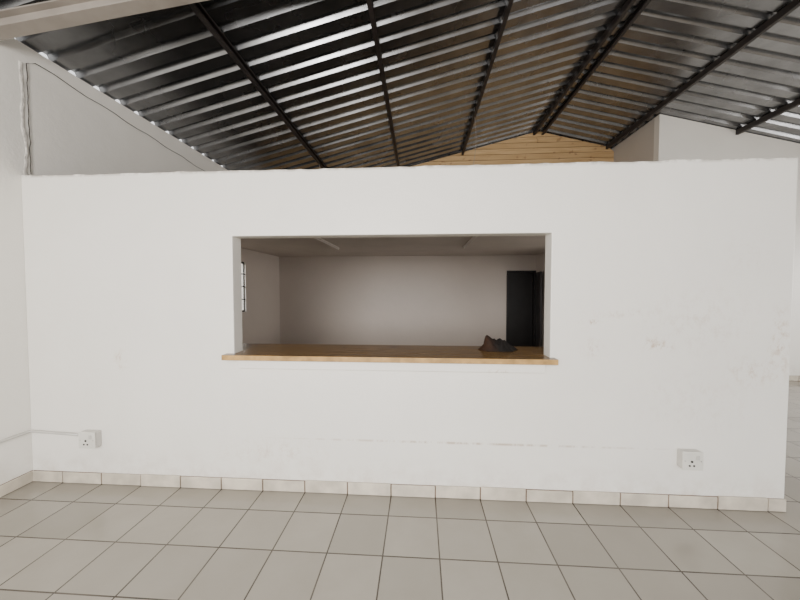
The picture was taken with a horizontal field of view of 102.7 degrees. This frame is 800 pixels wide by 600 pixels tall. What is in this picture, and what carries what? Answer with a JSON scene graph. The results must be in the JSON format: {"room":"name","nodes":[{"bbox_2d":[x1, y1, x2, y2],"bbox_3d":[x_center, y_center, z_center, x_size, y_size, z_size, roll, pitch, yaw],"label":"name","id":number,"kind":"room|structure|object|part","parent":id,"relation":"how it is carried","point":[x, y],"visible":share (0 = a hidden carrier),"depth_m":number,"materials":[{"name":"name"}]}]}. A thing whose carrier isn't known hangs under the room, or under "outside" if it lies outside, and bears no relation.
{"room":"community hall","nodes":[
{"label":"community hall","id":0,"kind":"room"},
{"bbox_2d":[0,38,279,484],"bbox_3d":[-2.983,-0.272,2.493,0.154,3.412,9.220,0,2,4],"label":"wall","id":1,"kind":"structure","parent":0,"point":[71,133],"depth_m":2.64,"materials":[{"name":"white paint"}]},
{"bbox_2d":[0,470,33,496],"bbox_3d":[-3.046,1.466,0.241,0.016,0.093,4.599,0,2,4],"label":"baseboard","id":2,"kind":"structure","parent":1,"relation":"attached to","point":[26,478],"depth_m":2.42,"materials":[{"name":"beige tile"}]},
{"bbox_2d":[18,61,28,174],"bbox_3d":[-2.904,-1.386,2.476,0.010,0.880,0.051,0,2,4],"label":"trim","id":3,"kind":"structure","parent":1,"relation":"attached to","point":[20,66],"depth_m":2.47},
{"bbox_2d":[0,430,77,442],"bbox_3d":[-2.791,1.093,0.713,0.462,0.056,3.599,0,2,4],"label":"cable conduit","id":4,"kind":"object","parent":1,"relation":"attached to","point":[28,431],"visible":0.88,"depth_m":2.48,"materials":[{"name":"grey plastic"}]},
{"bbox_2d":[0,0,207,40],"bbox_3d":[-0.160,-2.582,2.382,5.544,1.477,0.099,0,2,-4],"label":"rafter","id":5,"kind":"object","parent":1,"relation":"attached to","point":[50,15],"visible":1,"depth_m":2.26,"materials":[{"name":"beige paint"}]},
{"bbox_2d":[26,63,203,173],"bbox_3d":[-2.796,-1.490,4.146,0.006,0.893,3.316,0,2,4],"label":"loose cable","id":6,"kind":"object","parent":1,"relation":"attached to","point":[26,63],"visible":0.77,"depth_m":2.51,"materials":[{"name":"light grey plastic"}]},
{"bbox_2d":[241,262,244,311],"bbox_3d":[-2.776,-0.208,5.029,0.027,0.870,1.200,0,2,4],"label":"window","id":7,"kind":"structure","parent":1,"relation":"in","point":[243,274],"depth_m":5.61,"materials":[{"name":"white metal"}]},
{"bbox_2d":[0,0,626,170],"bbox_3d":[-0.189,-2.692,2.259,5.530,1.426,9.867,0,2,4],"label":"ceiling","id":8,"kind":"structure","parent":0,"point":[317,59],"depth_m":3.65,"materials":[{"name":"silver metal"}]},
{"bbox_2d":[188,2,326,168],"bbox_3d":[-1.599,-2.271,2.223,0.042,0.078,9.390,0,2,4],"label":"rafter","id":9,"kind":"structure","parent":8,"relation":"attached to","point":[198,9],"depth_m":3.19,"materials":[{"name":"paint"}]},
{"bbox_2d":[366,0,399,166],"bbox_3d":[-0.307,-2.592,2.131,0.042,0.078,9.390,0,2,4],"label":"rafter","id":10,"kind":"structure","parent":8,"relation":"attached to","point":[370,5],"depth_m":3.60,"materials":[{"name":"paint"}]},
{"bbox_2d":[462,0,513,154],"bbox_3d":[1.020,-2.921,2.036,0.042,0.078,9.390,0,2,4],"label":"rafter","id":11,"kind":"structure","parent":8,"relation":"attached to","point":[509,3],"depth_m":4.01,"materials":[{"name":"paint"}]},
{"bbox_2d":[533,0,635,134],"bbox_3d":[2.478,-3.283,1.933,0.042,0.078,9.390,0,2,4],"label":"rafter","id":12,"kind":"structure","parent":8,"relation":"attached to","point":[629,3],"depth_m":4.43,"materials":[{"name":"paint"}]},
{"bbox_2d":[241,236,545,256],"bbox_3d":[-0.046,-0.878,4.594,5.450,0.040,4.380,0,2,4],"label":"ceiling","id":13,"kind":"structure","parent":0,"point":[481,245],"depth_m":5.27,"materials":[{"name":"white paint"}]},
{"bbox_2d":[314,238,338,249],"bbox_3d":[-1.081,-0.846,4.801,0.032,0.039,1.240,0,2,4],"label":"fluorescent light","id":14,"kind":"object","parent":13,"relation":"in","point":[319,239],"visible":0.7,"depth_m":4.75,"materials":[{"name":"white plastic"}]},
{"bbox_2d":[463,236,477,248],"bbox_3d":[1.015,-0.842,4.670,0.032,0.039,1.240,0,2,4],"label":"recessed light","id":15,"kind":"object","parent":13,"relation":"in","point":[473,237],"visible":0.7,"depth_m":4.61,"materials":[{"name":"white plastic"}]},
{"bbox_2d":[0,381,799,599],"bbox_3d":[2.569,1.502,2.282,11.450,0.120,9.370,0,2,4],"label":"floor","id":16,"kind":"structure","parent":0,"point":[59,540],"depth_m":1.89,"materials":[{"name":"beige tile"}]},
{"bbox_2d":[279,255,535,345],"bbox_3d":[0.143,0.135,6.853,5.550,2.300,0.080,0,2,4],"label":"wall","id":17,"kind":"structure","parent":0,"point":[341,300],"depth_m":6.82,"materials":[{"name":"paint"}]},
{"bbox_2d":[506,271,542,346],"bbox_3d":[2.515,0.349,6.446,0.616,1.900,0.611,0,2,4],"label":"door","id":18,"kind":"structure","parent":17,"relation":"in","point":[524,315],"depth_m":6.73,"materials":[{"name":"black wood"}]},
{"bbox_3d":[2.518,0.356,6.750,0.515,1.865,0.005,0,2,4],"label":"panel","id":19,"kind":"part","parent":18,"relation":"part of","materials":[{"name":"black wood"}]},
{"bbox_2d":[21,157,797,498],"bbox_3d":[-0.137,0.239,2.383,5.550,2.398,0.120,0,2,4],"label":"wall partition","id":20,"kind":"structure","parent":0,"point":[669,283],"depth_m":2.30,"materials":[{"name":"white paint"}]},
{"bbox_2d":[78,430,101,448],"bbox_3d":[-2.383,1.068,2.461,0.134,0.126,0.062,0,2,4],"label":"wall socket","id":21,"kind":"object","parent":20,"relation":"attached to","point":[90,439],"visible":1,"depth_m":2.44,"materials":[{"name":"grey plastic"}]},
{"bbox_3d":[-2.385,1.069,2.438,0.134,0.126,0.007,0,2,4],"label":"plate","id":22,"kind":"part","parent":21,"relation":"part of","materials":[{"name":"white plastic"}]},
{"bbox_2d":[221,343,558,372],"bbox_3d":[-0.095,0.448,2.508,2.820,0.104,0.500,0,2,4],"label":"countertop","id":23,"kind":"structure","parent":20,"relation":"attached to","point":[253,356],"depth_m":2.32,"materials":[{"name":"brown wood"}]},
{"bbox_3d":[-0.092,0.474,2.309,2.210,0.065,0.038,0,2,4],"label":"support rail","id":24,"kind":"part","parent":23,"relation":"part of","materials":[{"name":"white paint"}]},
{"bbox_2d":[478,335,517,351],"bbox_3d":[0.776,0.336,2.528,0.313,0.116,0.180,0,2,4],"label":"crumpled cloth","id":25,"kind":"object","parent":23,"relation":"on","point":[489,345],"visible":1,"depth_m":2.48,"materials":[{"name":"brown fabric"}]},
{"bbox_2d":[33,470,785,511],"bbox_3d":[-0.134,1.393,2.354,5.536,0.093,0.016,0,2,4],"label":"baseboard","id":26,"kind":"structure","parent":20,"relation":"attached to","point":[313,486],"depth_m":2.33,"materials":[{"name":"beige tile"}]},
{"bbox_2d":[677,449,703,470],"bbox_3d":[1.983,1.089,2.188,0.134,0.126,0.062,0,2,4],"label":"wall socket","id":27,"kind":"object","parent":20,"relation":"attached to","point":[687,459],"visible":1,"depth_m":2.16,"materials":[{"name":"grey plastic"}]},
{"bbox_2d":[411,131,613,166],"bbox_3d":[0.879,-2.255,6.846,7.010,2.477,0.118,0,2,4],"label":"cladding","id":28,"kind":"object","parent":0,"point":[530,148],"visible":0.24,"depth_m":6.64,"materials":[{"name":"brown wood"}]},
{"bbox_2d":[536,253,544,346],"bbox_3d":[2.723,0.217,4.459,0.100,2.300,4.380,0,2,4],"label":"wall","id":29,"kind":"structure","parent":0,"point":[540,258],"depth_m":6.25,"materials":[{"name":"paint"}]},
{"bbox_2d":[611,118,654,161],"bbox_3d":[4.402,-0.897,6.115,0.120,4.412,1.270,0,2,4],"label":"wall","id":30,"kind":"structure","parent":0,"point":[639,146],"depth_m":5.80,"materials":[{"name":"grey paint"}]},
{"bbox_2d":[539,0,799,148],"bbox_3d":[5.550,-2.624,1.902,5.970,1.536,9.867,0,2,4],"label":"ceiling","id":31,"kind":"structure","parent":0,"point":[670,42],"depth_m":4.39,"materials":[{"name":"silver metal"}]},
{"bbox_2d":[541,0,650,134],"bbox_3d":[2.647,-3.283,1.922,0.042,0.078,9.390,0,2,4],"label":"rafter","id":32,"kind":"structure","parent":31,"relation":"attached to","point":[644,3],"depth_m":4.42,"materials":[{"name":"paint"}]},
{"bbox_2d":[606,0,799,148],"bbox_3d":[3.930,-2.959,1.853,0.042,0.078,9.390,0,2,4],"label":"rafter","id":33,"kind":"structure","parent":31,"relation":"attached to","point":[794,4],"depth_m":4.07,"materials":[{"name":"paint"}]},
{"bbox_2d":[736,98,799,134],"bbox_3d":[5.287,-2.616,1.780,0.042,0.078,9.390,0,2,4],"label":"rafter","id":34,"kind":"structure","parent":31,"relation":"attached to","point":[795,103],"depth_m":4.72,"materials":[{"name":"paint"}]},
{"bbox_2d":[653,114,799,375],"bbox_3d":[6.320,-0.869,5.299,4.050,4.412,0.120,0,2,4],"label":"wall","id":35,"kind":"structure","parent":0,"point":[674,137],"depth_m":5.26,"materials":[{"name":"white paint"}]},
{"bbox_2d":[789,375,799,380],"bbox_3d":[6.316,1.292,5.306,4.050,0.094,0.016,0,2,4],"label":"baseboard","id":36,"kind":"structure","parent":35,"relation":"attached to","point":[791,378],"depth_m":5.29,"materials":[{"name":"beige tile"}]}
]}

